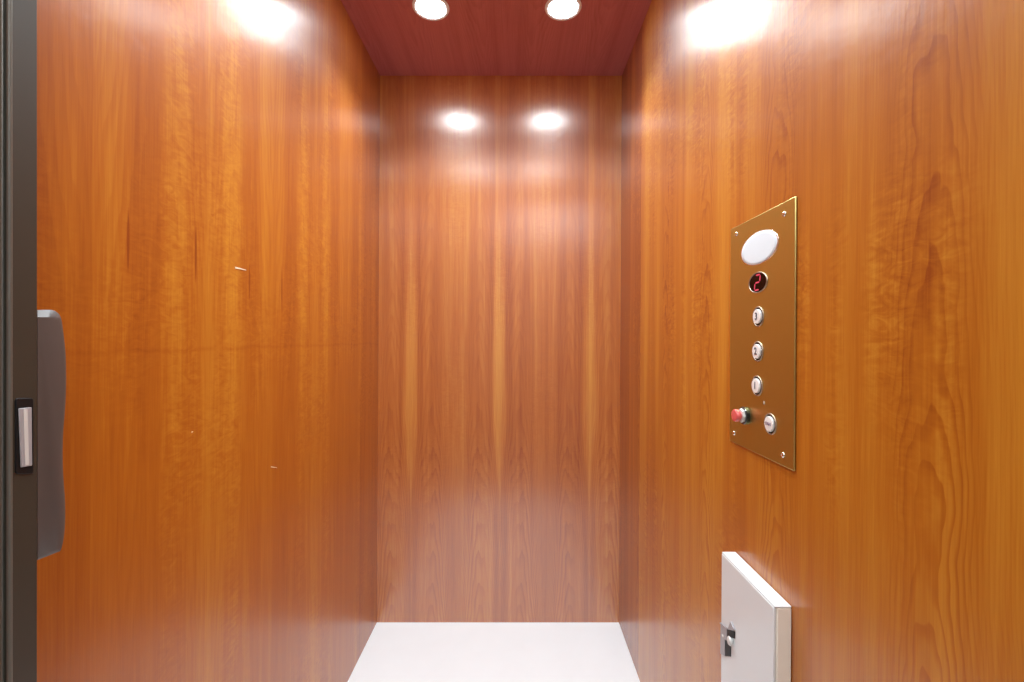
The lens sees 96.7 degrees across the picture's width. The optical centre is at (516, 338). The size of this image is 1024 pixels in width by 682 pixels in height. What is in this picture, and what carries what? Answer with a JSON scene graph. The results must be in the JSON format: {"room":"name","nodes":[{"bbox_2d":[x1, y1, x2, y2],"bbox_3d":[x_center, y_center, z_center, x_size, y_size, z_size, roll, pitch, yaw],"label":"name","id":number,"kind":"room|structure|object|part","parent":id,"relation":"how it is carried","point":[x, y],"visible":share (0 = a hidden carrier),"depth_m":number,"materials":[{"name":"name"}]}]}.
{"room":"elevator interior","nodes":[
{"label":"elevator interior","id":0,"kind":"room"},
{"bbox_2d":[37,0,379,681],"bbox_3d":[-0.548,0.038,1.042,0.042,2.103,1.415,0,0,0],"label":"wall","id":1,"kind":"structure","parent":0,"point":[208,170],"depth_m":0.78,"materials":[{"name":"brown wood"}]},
{"bbox_2d":[0,0,65,681],"bbox_3d":[-0.503,0.071,0.470,0.032,2.025,0.062,0,0,0],"label":"door","id":2,"kind":"structure","parent":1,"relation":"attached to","point":[32,344],"depth_m":0.45,"materials":[{"name":"black metal"}]},
{"bbox_3d":[-0.503,0.071,0.452,0.010,2.017,0.024,0,0,0],"label":"folded panel","id":3,"kind":"part","parent":2,"relation":"part of","materials":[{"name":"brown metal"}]},
{"bbox_3d":[-0.491,0.071,0.452,0.002,2.025,0.025,0,0,0],"label":"post","id":4,"kind":"part","parent":2,"relation":"part of","materials":[{"name":"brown metal"}]},
{"bbox_3d":[-0.498,0.100,0.483,0.016,0.261,0.036,0,0,0],"label":"pull handle","id":5,"kind":"part","parent":2,"relation":"part of","materials":[{"name":"grey metal"}]},
{"bbox_2d":[348,622,639,681],"bbox_3d":[-0.068,1.105,1.058,1.050,0.030,1.445,0,0,0],"label":"floor","id":6,"kind":"structure","parent":0,"point":[393,651],"depth_m":1.58,"materials":[{"name":"white plastic"}]},
{"bbox_2d":[341,0,651,75],"bbox_3d":[-0.068,-1.028,1.058,1.050,0.030,1.445,0,0,0],"label":"ceiling","id":7,"kind":"structure","parent":0,"point":[476,37],"depth_m":1.52,"materials":[{"name":"brown wood"}]},
{"bbox_2d":[412,0,448,20],"bbox_3d":[-0.263,-1.010,1.390,0.112,0.006,0.112,0,0,0],"label":"recessed light","id":8,"kind":"object","parent":7,"relation":"in","point":[432,10],"visible":1,"depth_m":1.39,"materials":[{"name":"white"}]},
{"bbox_2d":[545,0,581,20],"bbox_3d":[0.141,-1.010,1.390,0.112,0.006,0.112,0,0,0],"label":"recessed light","id":9,"kind":"object","parent":7,"relation":"in","point":[560,10],"visible":1,"depth_m":1.39,"materials":[{"name":"white"}]},
{"bbox_2d":[377,76,621,621],"bbox_3d":[-0.068,0.038,1.765,1.050,2.103,0.030,0,0,0],"label":"wall","id":10,"kind":"structure","parent":0,"point":[500,196],"depth_m":1.75,"materials":[{"name":"brown wood"}]},
{"bbox_2d":[619,0,1023,681],"bbox_3d":[0.412,0.038,1.042,0.042,2.103,1.415,0,0,0],"label":"wall","id":11,"kind":"structure","parent":0,"point":[893,543],"depth_m":0.56,"materials":[{"name":"brown wood"}]},
{"bbox_2d":[720,552,790,681],"bbox_3d":[0.377,0.517,0.737,0.033,0.266,0.168,0,0,0],"label":"box","id":12,"kind":"object","parent":11,"relation":"attached to","point":[755,636],"visible":1,"depth_m":0.72,"materials":[{"name":"white metal"}]},
{"bbox_3d":[0.367,0.538,0.808,0.002,0.060,0.025,0,0,0],"label":"latch plate","id":13,"kind":"part","parent":12,"relation":"part of","materials":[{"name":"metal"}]},
{"bbox_3d":[0.367,0.499,0.794,0.003,0.029,0.052,0,0,0],"label":"latch lever","id":14,"kind":"part","parent":12,"relation":"part of","materials":[{"name":"metal"}]},
{"bbox_3d":[0.364,0.516,0.777,0.008,0.015,0.015,0,0,0],"label":"latch knob","id":15,"kind":"part","parent":12,"relation":"part of","materials":[{"name":"silver metal"}]},
{"bbox_2d":[730,196,796,470],"bbox_3d":[0.385,-0.008,0.745,0.024,0.391,0.196,0,0,0],"label":"control panel","id":16,"kind":"object","parent":11,"relation":"attached to","point":[763,247],"visible":1,"depth_m":0.72,"materials":[{"name":"brown metal"}]},
{"bbox_3d":[0.378,0.132,0.783,0.011,0.022,0.022,0,0,0],"label":"stop knob","id":17,"kind":"part","parent":16,"relation":"part of","materials":[{"name":"red plastic"}]}
]}

